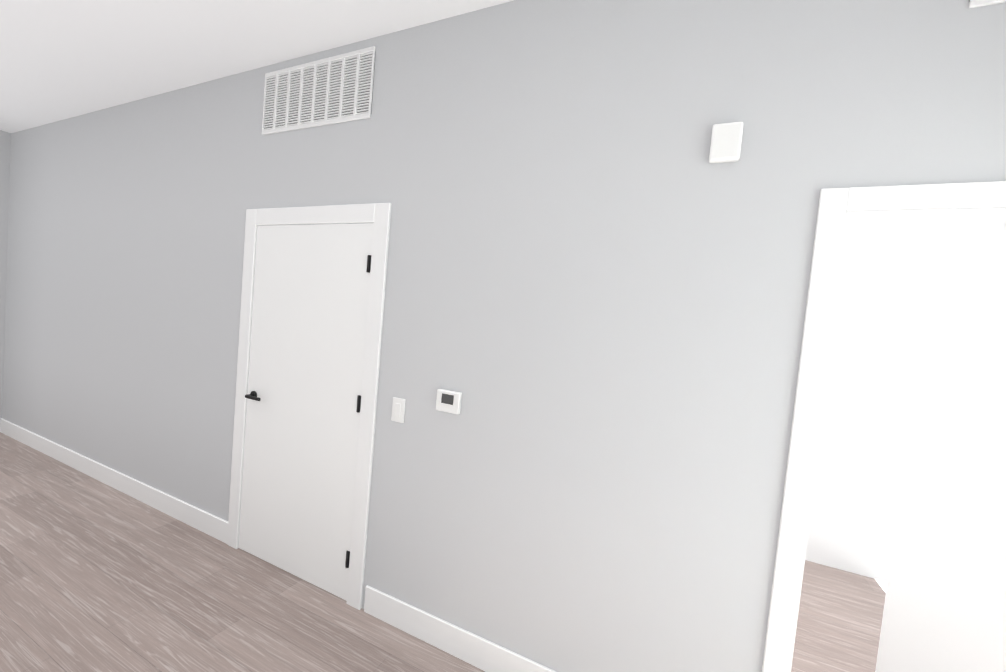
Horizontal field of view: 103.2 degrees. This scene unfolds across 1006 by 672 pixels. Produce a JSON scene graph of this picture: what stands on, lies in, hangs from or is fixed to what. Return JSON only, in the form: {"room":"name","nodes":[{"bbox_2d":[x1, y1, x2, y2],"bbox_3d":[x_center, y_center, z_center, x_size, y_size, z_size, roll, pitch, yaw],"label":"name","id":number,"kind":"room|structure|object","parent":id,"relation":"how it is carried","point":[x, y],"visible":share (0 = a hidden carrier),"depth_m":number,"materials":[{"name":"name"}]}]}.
{"room":"empty living room","nodes":[
{"label":"empty living room","id":0,"kind":"room"},
{"bbox_2d":[0,130,10,418],"bbox_3d":[-5.906,-0.509,2.150,0.120,3.005,4.143,6,3,24],"label":"wall","id":1,"kind":"structure","parent":0,"point":[5,145],"depth_m":3.97,"materials":[{"name":"grey paint"}]},
{"bbox_2d":[0,0,512,132],"bbox_3d":[-2.294,-1.678,0.529,7.770,0.100,4.383,6,3,24],"label":"ceiling","id":2,"kind":"structure","parent":0,"point":[62,59],"depth_m":2.25,"materials":[{"name":"white paint"}]},
{"bbox_2d":[0,432,885,671],"bbox_3d":[-2.142,1.407,1.619,7.770,0.100,6.463,6,3,24],"label":"floor","id":3,"kind":"structure","parent":0,"point":[96,575],"depth_m":2.11,"materials":[{"name":"wood"}]},
{"bbox_2d":[2,0,1005,671],"bbox_3d":[-1.561,-0.144,2.545,7.770,3.005,0.120,6,3,24],"label":"wall","id":4,"kind":"structure","parent":0,"point":[598,272],"depth_m":1.70,"materials":[{"name":"grey paint"}]},
{"bbox_2d":[0,418,227,543],"bbox_3d":[-3.449,1.094,3.322,3.708,0.140,0.012,6,3,24],"label":"baseboard","id":5,"kind":"structure","parent":4,"relation":"attached to","point":[214,526],"depth_m":3.07,"materials":[{"name":"white wood"}]},
{"bbox_2d":[238,223,373,600],"bbox_3d":[-1.186,0.381,2.280,0.922,2.033,0.060,6,3,24],"label":"door","id":6,"kind":"structure","parent":4,"relation":"in","point":[308,326],"depth_m":2.28,"materials":[{"name":"white wood"}]},
{"bbox_2d":[227,203,390,609],"bbox_3d":[-1.173,0.336,2.298,1.120,2.140,0.016,6,3,24],"label":"door frame","id":7,"kind":"structure","parent":4,"relation":"attached to","point":[378,215],"depth_m":2.12,"materials":[{"name":"white wood"}]},
{"bbox_2d":[262,46,375,134],"bbox_3d":[-1.062,-1.360,2.241,0.845,0.360,0.012,6,3,24],"label":"air vent","id":8,"kind":"object","parent":4,"relation":"in","point":[333,90],"visible":0.98,"depth_m":2.22,"materials":[{"name":"white metal"}]},
{"bbox_2d":[391,397,404,422],"bbox_3d":[-0.530,0.375,2.015,0.075,0.120,0.010,6,3,24],"label":"light switch","id":9,"kind":"object","parent":4,"relation":"attached to","point":[398,408],"visible":1,"depth_m":2.01,"materials":[{"name":"white plastic"}]},
{"bbox_2d":[436,389,461,413],"bbox_3d":[-0.257,0.309,1.884,0.125,0.100,0.026,6,3,24],"label":"thermostat","id":10,"kind":"object","parent":4,"relation":"attached to","point":[448,401],"visible":0.98,"depth_m":1.87,"materials":[{"name":"white plastic"}]},
{"bbox_2d":[364,585,555,671],"bbox_3d":[0.063,1.474,1.756,1.740,0.140,0.012,6,3,24],"label":"baseboard","id":11,"kind":"structure","parent":4,"relation":"attached to","point":[483,654],"depth_m":1.90,"materials":[{"name":"white wood"}]},
{"bbox_2d":[709,122,742,162],"bbox_3d":[0.788,-0.683,1.409,0.095,0.130,0.030,6,3,24],"label":"door chime","id":12,"kind":"object","parent":4,"relation":"attached to","point":[726,139],"visible":0.96,"depth_m":1.40,"materials":[{"name":"white plastic"}]},
{"bbox_2d":[762,181,1005,671],"bbox_3d":[1.382,0.619,1.225,0.900,2.120,0.138,6,3,24],"label":"door frame","id":13,"kind":"structure","parent":4,"relation":"attached to","point":[839,209],"depth_m":1.30,"materials":[{"name":"white wood"}]},
{"bbox_2d":[875,248,1005,671],"bbox_3d":[1.795,0.680,1.520,0.035,2.024,0.740,6,3,16],"label":"door","id":14,"kind":"structure","parent":4,"relation":"in","point":[945,605],"depth_m":1.60,"materials":[{"name":"white wood"}]},
{"bbox_2d":[969,0,1005,7],"bbox_3d":[1.522,-1.086,1.089,0.330,0.290,0.010,6,3,24],"label":"air vent","id":15,"kind":"object","parent":4,"relation":"in","point":[975,3],"visible":1,"depth_m":1.15,"materials":[{"name":"white"}]},
{"bbox_2d":[805,222,1005,581],"bbox_3d":[1.907,0.178,2.170,3.240,3.005,2.020,6,3,24],"label":"wall","id":16,"kind":"structure","parent":0,"point":[884,278],"depth_m":2.83,"materials":[{"name":"white paint"}]},
{"label":"outside","id":17,"kind":"structure","parent":0,"visible":0},
{"bbox_2d":[875,579,886,591],"bbox_3d":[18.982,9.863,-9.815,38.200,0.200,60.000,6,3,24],"label":"baseboard","id":18,"kind":"structure","parent":17,"point":[883,584],"depth_m":13.08,"materials":[{"name":"white wood"}]}
]}

